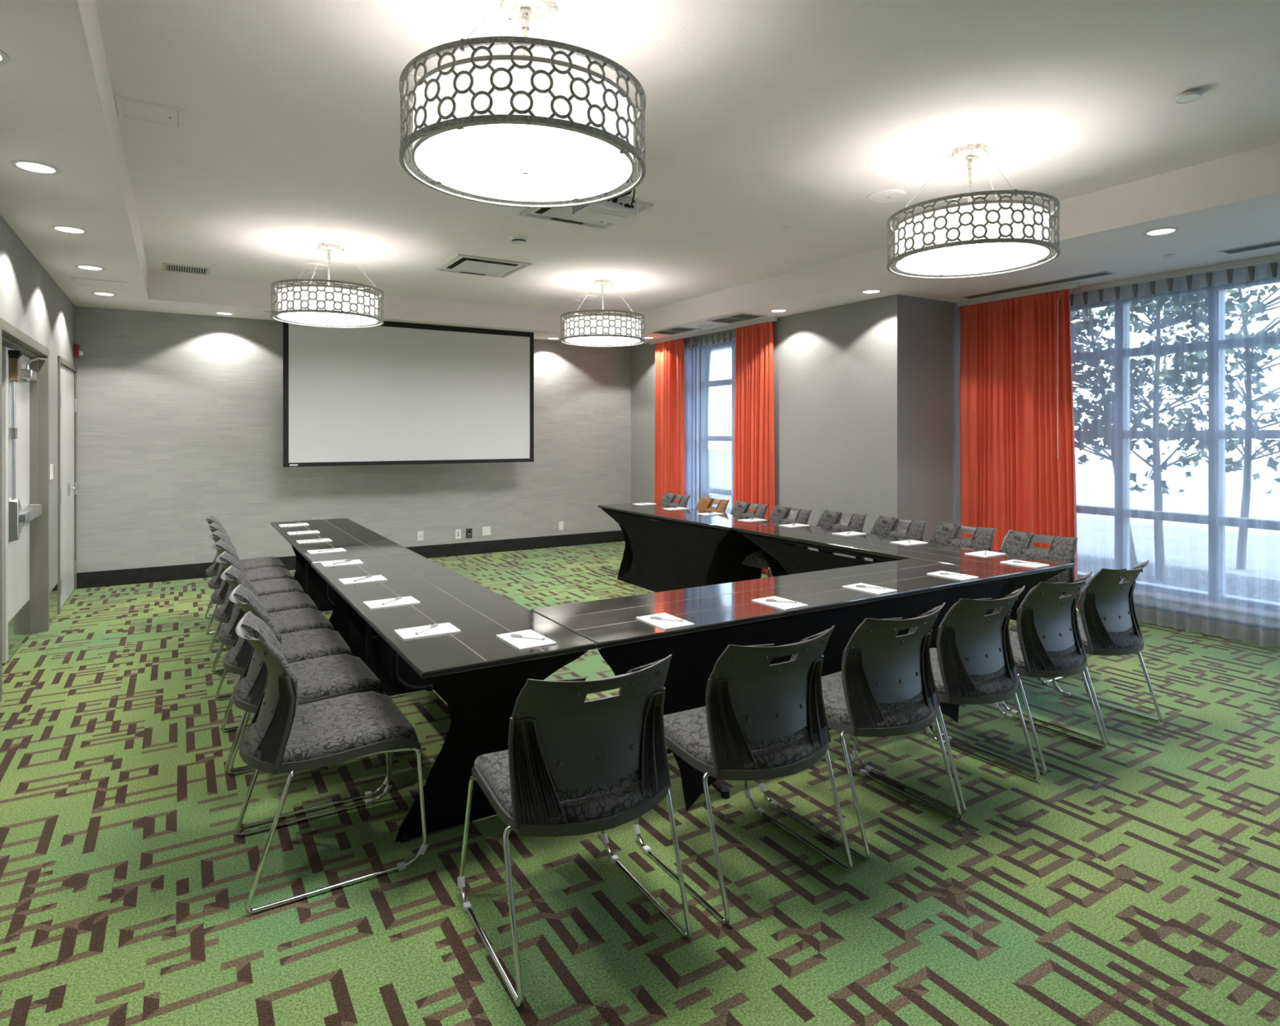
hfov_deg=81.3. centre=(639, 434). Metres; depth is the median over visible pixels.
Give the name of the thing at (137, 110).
access panel
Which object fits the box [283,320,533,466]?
projection screen
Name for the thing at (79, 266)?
recessed light
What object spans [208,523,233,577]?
chair back
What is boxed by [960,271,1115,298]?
ceiling vent
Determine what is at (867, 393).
wall
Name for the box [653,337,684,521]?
curtain
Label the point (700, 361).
window
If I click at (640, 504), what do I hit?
notepad
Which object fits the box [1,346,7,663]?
door
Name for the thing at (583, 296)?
ceiling speaker
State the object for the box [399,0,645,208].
pendant lamp
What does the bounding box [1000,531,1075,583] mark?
cushion
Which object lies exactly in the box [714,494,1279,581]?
pavement
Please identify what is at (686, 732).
seat cushion
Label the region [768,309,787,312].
recessed light
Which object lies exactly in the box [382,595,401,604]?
pen
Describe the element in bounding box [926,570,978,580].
notepad
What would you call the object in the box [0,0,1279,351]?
ceiling
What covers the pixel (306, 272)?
sprinkler cover
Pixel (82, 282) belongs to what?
access panel
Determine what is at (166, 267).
ceiling vent
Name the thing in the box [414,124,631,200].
diffuser
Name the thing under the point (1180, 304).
tree
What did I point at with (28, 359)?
door
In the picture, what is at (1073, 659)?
seat cushion
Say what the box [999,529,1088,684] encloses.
chair
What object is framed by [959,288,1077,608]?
curtain
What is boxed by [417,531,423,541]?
outlet
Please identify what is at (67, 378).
door
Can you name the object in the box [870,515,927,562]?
chair
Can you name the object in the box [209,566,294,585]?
seat cushion
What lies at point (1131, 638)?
seat cushion
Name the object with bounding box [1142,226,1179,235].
recessed light
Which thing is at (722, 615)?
conference table
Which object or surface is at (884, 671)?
chair back
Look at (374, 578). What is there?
notepad
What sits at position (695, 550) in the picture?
conference table
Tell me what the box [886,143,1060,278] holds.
pendant lamp
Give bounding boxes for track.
[648,315,777,344]
[956,281,1078,306]
[1070,253,1279,293]
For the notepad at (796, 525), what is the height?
0.005 m
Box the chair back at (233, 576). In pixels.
[224,567,257,652]
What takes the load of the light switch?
attached to the wall at (31, 300)
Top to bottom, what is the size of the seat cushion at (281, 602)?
0.089 m
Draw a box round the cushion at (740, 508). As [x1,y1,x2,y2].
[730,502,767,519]
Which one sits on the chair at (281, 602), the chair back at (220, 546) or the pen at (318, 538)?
the chair back at (220, 546)
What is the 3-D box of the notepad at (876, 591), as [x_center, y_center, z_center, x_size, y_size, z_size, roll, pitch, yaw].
[1.126,0.757,3.657,0.142,0.005,0.216,0,0,-35]
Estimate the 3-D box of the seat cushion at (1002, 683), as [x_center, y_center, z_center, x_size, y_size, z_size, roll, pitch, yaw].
[1.342,1.066,3.299,0.481,0.089,0.550,0,0,-33]
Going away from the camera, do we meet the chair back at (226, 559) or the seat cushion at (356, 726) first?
the seat cushion at (356, 726)
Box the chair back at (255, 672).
[233,586,282,687]
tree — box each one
[1070,308,1166,579]
[1071,288,1279,580]
[1143,284,1279,569]
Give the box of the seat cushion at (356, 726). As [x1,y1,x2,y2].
[243,691,418,763]
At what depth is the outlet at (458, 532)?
9.21 m
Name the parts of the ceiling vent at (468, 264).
frame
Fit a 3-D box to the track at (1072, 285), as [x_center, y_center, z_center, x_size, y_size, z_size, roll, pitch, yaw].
[3.286,-1.222,6.554,0.036,0.045,1.100,0,0,-32]
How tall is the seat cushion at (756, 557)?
0.089 m
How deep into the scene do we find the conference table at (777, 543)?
5.13 m
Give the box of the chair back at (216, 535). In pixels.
[212,531,236,590]
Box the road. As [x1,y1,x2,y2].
[712,448,1279,536]
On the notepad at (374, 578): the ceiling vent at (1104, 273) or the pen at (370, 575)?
the pen at (370, 575)
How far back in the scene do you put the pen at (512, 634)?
2.76 m
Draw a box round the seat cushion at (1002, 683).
[929,648,1015,696]
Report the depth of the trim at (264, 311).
8.56 m
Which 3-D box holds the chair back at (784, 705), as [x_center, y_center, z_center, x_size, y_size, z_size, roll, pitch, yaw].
[0.452,0.841,2.468,0.468,0.349,0.152,0,0,-31]
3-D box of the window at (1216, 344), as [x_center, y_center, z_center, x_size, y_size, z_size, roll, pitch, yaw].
[5.101,0.071,4.461,0.189,2.459,6.630,0,0,-32]
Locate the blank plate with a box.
[558,521,563,530]
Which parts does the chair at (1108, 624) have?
sled leg, sled leg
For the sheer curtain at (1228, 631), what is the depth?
5.58 m
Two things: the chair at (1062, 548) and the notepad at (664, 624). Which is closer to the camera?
the notepad at (664, 624)
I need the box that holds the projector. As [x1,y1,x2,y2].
[572,179,639,223]
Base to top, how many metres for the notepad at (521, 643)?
0.005 m
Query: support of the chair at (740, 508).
on the floor
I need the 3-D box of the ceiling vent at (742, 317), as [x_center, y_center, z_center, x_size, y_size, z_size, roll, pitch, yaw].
[1.030,-1.241,7.982,0.360,0.008,0.620,0,0,-32]
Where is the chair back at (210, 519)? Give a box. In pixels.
[207,516,230,565]
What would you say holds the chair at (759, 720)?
on the floor
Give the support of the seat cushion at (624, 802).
on the chair at (571, 766)
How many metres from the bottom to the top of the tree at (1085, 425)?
3.203 m
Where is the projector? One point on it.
(617, 210)
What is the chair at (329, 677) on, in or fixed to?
on the floor
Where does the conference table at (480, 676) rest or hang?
on the floor
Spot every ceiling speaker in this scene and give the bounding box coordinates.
[301,262,327,269]
[578,294,599,298]
[867,189,906,202]
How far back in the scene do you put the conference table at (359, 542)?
5.53 m
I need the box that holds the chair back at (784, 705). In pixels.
[745,628,829,751]
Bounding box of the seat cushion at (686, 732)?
[663,706,820,769]
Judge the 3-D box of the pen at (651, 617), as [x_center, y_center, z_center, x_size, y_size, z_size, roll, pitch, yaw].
[0.108,0.749,3.025,0.139,0.012,0.010,0,0,21]
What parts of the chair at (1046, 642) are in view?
sled leg, sled leg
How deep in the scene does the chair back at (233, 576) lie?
3.59 m
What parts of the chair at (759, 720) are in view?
sled leg, sled leg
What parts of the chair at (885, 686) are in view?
sled leg, sled leg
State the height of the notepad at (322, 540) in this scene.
0.005 m
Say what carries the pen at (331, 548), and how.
on the notepad at (340, 549)
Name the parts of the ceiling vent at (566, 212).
frame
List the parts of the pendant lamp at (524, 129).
lamp shade, shade trim, stem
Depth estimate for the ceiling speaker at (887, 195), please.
4.66 m
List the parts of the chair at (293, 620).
sled leg, sled leg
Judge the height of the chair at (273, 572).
0.844 m
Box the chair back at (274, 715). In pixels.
[240,614,298,738]
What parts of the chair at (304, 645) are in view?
sled leg, sled leg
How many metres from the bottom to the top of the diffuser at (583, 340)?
0.006 m
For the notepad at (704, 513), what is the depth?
7.08 m
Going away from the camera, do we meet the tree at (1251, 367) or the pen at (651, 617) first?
the pen at (651, 617)
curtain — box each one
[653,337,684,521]
[684,337,700,348]
[698,330,736,346]
[733,320,774,573]
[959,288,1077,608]
[1070,262,1279,647]
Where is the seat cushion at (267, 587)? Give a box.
[213,577,304,599]
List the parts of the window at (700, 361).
pane, pane, pane, pane, pane, frame, pane, pane, pane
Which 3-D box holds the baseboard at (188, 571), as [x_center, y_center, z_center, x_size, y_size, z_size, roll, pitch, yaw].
[-2.801,1.423,8.870,6.285,0.155,0.012,0,0,-32]
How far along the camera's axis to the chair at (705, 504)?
7.71 m
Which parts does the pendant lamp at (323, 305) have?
lamp shade, shade trim, stem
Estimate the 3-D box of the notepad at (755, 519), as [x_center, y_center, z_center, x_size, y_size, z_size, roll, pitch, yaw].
[0.994,0.757,6.584,0.216,0.005,0.142,0,0,-30]
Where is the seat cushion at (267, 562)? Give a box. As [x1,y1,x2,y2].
[207,556,285,573]
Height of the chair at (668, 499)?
0.844 m
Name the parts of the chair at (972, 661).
sled leg, sled leg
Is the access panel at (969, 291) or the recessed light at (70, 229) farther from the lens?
the access panel at (969, 291)
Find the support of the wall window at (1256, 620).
in the wall at (867, 393)
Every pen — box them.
[306,537,322,542]
[318,547,335,552]
[333,559,351,564]
[354,574,372,582]
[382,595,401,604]
[415,623,438,635]
[510,633,545,640]
[649,616,683,622]
[765,599,796,603]
[856,584,885,589]
[939,572,967,576]
[1012,560,1039,564]
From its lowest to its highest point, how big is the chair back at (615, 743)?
0.349 m
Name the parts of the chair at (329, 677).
sled leg, sled leg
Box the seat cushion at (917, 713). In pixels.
[821,671,933,728]
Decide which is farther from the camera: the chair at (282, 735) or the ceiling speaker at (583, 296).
the ceiling speaker at (583, 296)
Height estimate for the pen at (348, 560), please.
0.012 m
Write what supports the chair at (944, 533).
on the floor
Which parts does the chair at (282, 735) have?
sled leg, sled leg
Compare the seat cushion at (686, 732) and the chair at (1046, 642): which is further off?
the chair at (1046, 642)
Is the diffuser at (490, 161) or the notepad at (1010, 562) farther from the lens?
the notepad at (1010, 562)
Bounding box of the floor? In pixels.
[0,541,1279,1025]
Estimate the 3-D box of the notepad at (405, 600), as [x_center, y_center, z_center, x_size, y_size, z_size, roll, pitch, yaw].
[-1.120,0.757,3.360,0.216,0.005,0.142,0,0,-33]
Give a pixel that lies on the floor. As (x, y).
(1135, 882)
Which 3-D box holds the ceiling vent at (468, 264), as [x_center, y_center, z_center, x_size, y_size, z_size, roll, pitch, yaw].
[-1.405,-1.516,6.643,0.660,0.068,0.660,0,0,-32]
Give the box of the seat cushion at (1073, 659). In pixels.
[1008,631,1084,670]
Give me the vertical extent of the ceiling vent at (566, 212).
0.068 m
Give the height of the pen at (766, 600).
0.012 m
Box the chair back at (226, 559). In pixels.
[219,552,253,626]
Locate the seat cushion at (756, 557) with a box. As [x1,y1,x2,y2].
[743,551,768,564]
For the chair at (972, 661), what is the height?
0.844 m
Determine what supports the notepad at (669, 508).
on the conference table at (695, 550)
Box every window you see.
[684,340,735,510]
[1070,261,1279,628]
[1070,276,1279,618]
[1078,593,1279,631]
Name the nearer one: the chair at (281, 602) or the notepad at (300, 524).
the chair at (281, 602)
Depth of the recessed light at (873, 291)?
6.49 m
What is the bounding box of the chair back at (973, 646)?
[937,588,1022,682]
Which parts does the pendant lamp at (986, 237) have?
stem, shade trim, lamp shade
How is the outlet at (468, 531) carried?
attached to the wall at (180, 416)
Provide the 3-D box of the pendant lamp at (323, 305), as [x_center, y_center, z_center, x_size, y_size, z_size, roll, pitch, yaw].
[-2.480,-1.200,5.938,0.830,0.600,0.830,0,0,-40]
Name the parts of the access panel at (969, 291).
panel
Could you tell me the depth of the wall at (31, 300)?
5.66 m
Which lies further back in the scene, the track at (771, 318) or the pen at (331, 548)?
the track at (771, 318)
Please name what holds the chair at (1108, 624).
on the floor
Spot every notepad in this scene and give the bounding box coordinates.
[279,523,309,527]
[287,530,319,534]
[296,538,332,543]
[306,547,346,554]
[320,559,363,567]
[337,574,387,584]
[363,595,420,608]
[394,622,460,639]
[496,629,556,649]
[632,502,656,505]
[635,613,694,629]
[664,507,688,510]
[697,512,724,515]
[738,518,767,521]
[751,595,808,609]
[778,523,808,527]
[831,531,866,536]
[842,582,897,595]
[889,539,928,545]
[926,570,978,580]
[964,550,1005,557]
[1000,560,1049,568]
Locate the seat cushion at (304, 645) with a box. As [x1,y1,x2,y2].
[225,628,352,666]
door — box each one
[0,317,48,702]
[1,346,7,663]
[57,355,79,614]
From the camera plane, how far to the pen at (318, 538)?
5.29 m
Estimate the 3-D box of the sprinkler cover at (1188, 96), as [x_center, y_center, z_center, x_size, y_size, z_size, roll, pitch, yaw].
[2.409,-1.487,3.274,0.100,0.026,0.100,0,0,-32]
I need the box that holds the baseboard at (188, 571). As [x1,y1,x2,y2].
[76,530,624,589]
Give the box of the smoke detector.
[509,235,528,245]
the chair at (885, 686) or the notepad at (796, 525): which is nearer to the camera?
the chair at (885, 686)
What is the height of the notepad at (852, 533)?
0.005 m
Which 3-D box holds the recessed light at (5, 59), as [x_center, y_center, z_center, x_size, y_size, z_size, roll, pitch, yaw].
[-2.161,-1.243,2.415,0.188,0.004,0.188,0,0,-32]
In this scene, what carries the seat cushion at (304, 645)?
on the chair at (304, 645)
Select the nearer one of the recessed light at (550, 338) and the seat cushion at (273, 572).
the seat cushion at (273, 572)
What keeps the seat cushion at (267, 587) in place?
on the chair at (267, 587)
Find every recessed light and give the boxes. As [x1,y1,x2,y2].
[0,49,11,65]
[9,160,61,174]
[49,225,88,234]
[74,264,105,271]
[91,291,116,296]
[214,311,235,315]
[546,337,560,339]
[644,336,654,338]
[697,324,712,327]
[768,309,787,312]
[860,288,882,293]
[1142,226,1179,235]
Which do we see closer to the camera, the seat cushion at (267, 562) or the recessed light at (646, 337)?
the seat cushion at (267, 562)
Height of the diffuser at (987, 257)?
0.006 m
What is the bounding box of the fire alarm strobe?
[73,343,83,357]
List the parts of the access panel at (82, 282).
panel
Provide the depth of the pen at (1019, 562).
4.37 m
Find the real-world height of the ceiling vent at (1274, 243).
0.006 m
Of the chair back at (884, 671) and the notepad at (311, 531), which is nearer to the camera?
the chair back at (884, 671)
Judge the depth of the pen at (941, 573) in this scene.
4.00 m
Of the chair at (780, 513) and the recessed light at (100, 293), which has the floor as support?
the chair at (780, 513)
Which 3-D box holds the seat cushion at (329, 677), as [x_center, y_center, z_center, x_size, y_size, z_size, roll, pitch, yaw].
[-1.425,1.066,3.199,0.550,0.089,0.481,0,0,-33]
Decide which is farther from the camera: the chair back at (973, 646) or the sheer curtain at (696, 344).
the sheer curtain at (696, 344)
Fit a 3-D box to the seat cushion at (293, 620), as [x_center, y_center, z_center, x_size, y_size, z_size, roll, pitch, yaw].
[-2.006,1.066,4.121,0.550,0.089,0.481,0,0,-32]
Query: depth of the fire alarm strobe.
7.11 m
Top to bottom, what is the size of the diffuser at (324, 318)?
0.006 m
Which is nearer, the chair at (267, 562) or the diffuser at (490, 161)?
the diffuser at (490, 161)
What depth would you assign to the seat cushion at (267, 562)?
5.91 m
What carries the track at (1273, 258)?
attached to the ceiling at (58, 108)
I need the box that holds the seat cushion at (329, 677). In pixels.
[235,653,383,703]
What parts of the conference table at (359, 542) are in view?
skirt panel, leg frame, skirt panel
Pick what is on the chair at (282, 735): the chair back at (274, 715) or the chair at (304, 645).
the chair back at (274, 715)
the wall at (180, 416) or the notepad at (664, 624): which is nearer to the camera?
the notepad at (664, 624)
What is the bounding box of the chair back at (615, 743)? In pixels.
[549,658,663,801]
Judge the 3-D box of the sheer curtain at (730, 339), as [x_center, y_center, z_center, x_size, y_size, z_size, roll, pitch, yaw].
[1.013,0.005,8.693,0.060,2.390,1.045,0,0,-32]
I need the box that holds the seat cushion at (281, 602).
[216,591,318,617]
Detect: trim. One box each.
[48,582,58,628]
[263,311,548,333]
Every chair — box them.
[204,515,285,632]
[206,522,294,650]
[208,529,304,672]
[212,539,318,697]
[215,551,334,731]
[220,564,352,772]
[227,583,387,828]
[234,611,428,914]
[457,654,692,1008]
[632,625,853,924]
[659,492,690,524]
[694,496,729,513]
[729,500,771,577]
[742,505,811,577]
[758,602,961,862]
[816,509,866,559]
[852,586,1039,815]
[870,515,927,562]
[929,521,995,551]
[932,571,1106,776]
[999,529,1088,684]
[1000,560,1162,744]
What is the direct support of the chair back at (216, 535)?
on the chair at (267, 587)
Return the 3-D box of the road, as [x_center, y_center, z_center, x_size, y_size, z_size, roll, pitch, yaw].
[25.802,1.600,27.686,47.000,0.200,100.000,0,0,-32]
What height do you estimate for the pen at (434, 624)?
0.012 m
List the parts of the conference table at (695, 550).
skirt panel, skirt panel, apron rail, skirt panel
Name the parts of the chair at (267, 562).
sled leg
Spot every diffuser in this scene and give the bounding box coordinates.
[277,311,377,325]
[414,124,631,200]
[565,336,639,344]
[896,242,1048,274]
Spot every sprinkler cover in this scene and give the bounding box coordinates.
[305,271,315,274]
[1163,253,1175,257]
[1173,90,1202,103]
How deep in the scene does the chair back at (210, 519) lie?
5.88 m
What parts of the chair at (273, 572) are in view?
sled leg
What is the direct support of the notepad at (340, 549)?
on the conference table at (359, 542)
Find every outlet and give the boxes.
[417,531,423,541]
[455,529,461,538]
[466,528,471,538]
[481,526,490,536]
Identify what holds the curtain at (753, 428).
hanging from the track at (771, 318)
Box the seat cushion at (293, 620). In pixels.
[220,608,334,639]
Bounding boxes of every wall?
[0,214,75,592]
[75,306,631,573]
[631,293,960,561]
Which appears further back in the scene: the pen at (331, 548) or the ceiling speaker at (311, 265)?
the ceiling speaker at (311, 265)
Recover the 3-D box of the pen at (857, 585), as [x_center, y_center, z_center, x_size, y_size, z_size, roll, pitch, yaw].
[1.133,0.749,3.658,0.139,0.012,0.010,0,0,21]
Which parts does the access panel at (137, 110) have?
panel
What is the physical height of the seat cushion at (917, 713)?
0.089 m
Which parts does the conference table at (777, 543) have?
skirt panel, skirt panel, apron rail, skirt panel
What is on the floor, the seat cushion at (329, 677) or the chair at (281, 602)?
the chair at (281, 602)
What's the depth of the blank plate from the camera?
9.94 m
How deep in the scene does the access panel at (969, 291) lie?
6.55 m
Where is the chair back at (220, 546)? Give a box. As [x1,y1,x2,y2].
[215,541,246,606]
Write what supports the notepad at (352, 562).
on the conference table at (480, 676)
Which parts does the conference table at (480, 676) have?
skirt panel, leg frame, leg frame, skirt panel, skirt panel, apron rail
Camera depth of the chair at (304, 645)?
3.57 m
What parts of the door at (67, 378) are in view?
lever handle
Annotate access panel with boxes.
[71,277,130,289]
[115,96,185,128]
[937,288,989,297]
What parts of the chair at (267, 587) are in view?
sled leg, sled leg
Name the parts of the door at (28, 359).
latch rod, kick plate, closer arm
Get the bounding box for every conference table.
[271,518,417,644]
[311,554,596,843]
[530,558,1009,811]
[597,502,788,592]
[733,522,1075,617]
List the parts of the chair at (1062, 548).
sled leg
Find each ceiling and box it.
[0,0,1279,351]
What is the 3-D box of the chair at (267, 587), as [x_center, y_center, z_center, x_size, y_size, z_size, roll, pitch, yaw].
[-2.578,1.077,5.037,0.582,0.844,0.549,0,0,-31]
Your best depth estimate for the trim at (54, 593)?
5.95 m
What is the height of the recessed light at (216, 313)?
0.004 m
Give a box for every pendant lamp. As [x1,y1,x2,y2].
[271,243,383,328]
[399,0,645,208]
[560,280,644,346]
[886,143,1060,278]
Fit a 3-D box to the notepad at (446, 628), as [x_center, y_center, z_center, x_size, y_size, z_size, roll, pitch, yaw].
[-0.820,0.757,2.873,0.216,0.005,0.142,0,0,-32]
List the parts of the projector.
port panel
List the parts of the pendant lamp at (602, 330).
stem, lamp shade, shade trim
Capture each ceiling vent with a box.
[162,262,211,275]
[435,253,531,278]
[520,200,653,229]
[648,326,701,335]
[705,312,768,324]
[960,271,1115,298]
[1218,240,1279,254]
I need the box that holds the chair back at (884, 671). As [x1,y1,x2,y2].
[844,604,942,711]
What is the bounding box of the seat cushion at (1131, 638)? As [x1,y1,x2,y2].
[1008,617,1142,648]
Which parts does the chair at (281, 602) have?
sled leg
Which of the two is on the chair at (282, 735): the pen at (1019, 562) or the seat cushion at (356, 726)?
the seat cushion at (356, 726)
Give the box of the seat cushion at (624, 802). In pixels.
[474,749,653,824]
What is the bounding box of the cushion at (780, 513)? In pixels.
[768,506,810,548]
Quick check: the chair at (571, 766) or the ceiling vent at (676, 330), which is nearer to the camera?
the chair at (571, 766)
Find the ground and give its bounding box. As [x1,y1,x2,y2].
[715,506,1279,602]
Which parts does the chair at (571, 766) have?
sled leg, sled leg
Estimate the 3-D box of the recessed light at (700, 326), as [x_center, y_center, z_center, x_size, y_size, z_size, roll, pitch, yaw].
[0.747,-1.243,8.535,0.188,0.004,0.188,0,0,-32]
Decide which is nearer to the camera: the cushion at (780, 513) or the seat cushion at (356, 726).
the seat cushion at (356, 726)
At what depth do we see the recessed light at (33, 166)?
3.46 m
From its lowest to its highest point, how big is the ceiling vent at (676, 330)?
0.008 m
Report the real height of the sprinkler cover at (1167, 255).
0.012 m
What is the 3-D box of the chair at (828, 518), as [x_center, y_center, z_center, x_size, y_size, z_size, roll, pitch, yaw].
[1.542,1.077,6.176,0.582,0.844,0.549,0,0,-33]
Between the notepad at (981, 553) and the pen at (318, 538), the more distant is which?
the pen at (318, 538)
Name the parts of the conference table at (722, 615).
leg frame, apron rail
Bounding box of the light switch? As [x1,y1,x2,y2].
[49,463,53,479]
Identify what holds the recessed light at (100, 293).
in the ceiling at (58, 108)
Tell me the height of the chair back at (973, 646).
0.349 m
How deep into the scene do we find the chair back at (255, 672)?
3.01 m

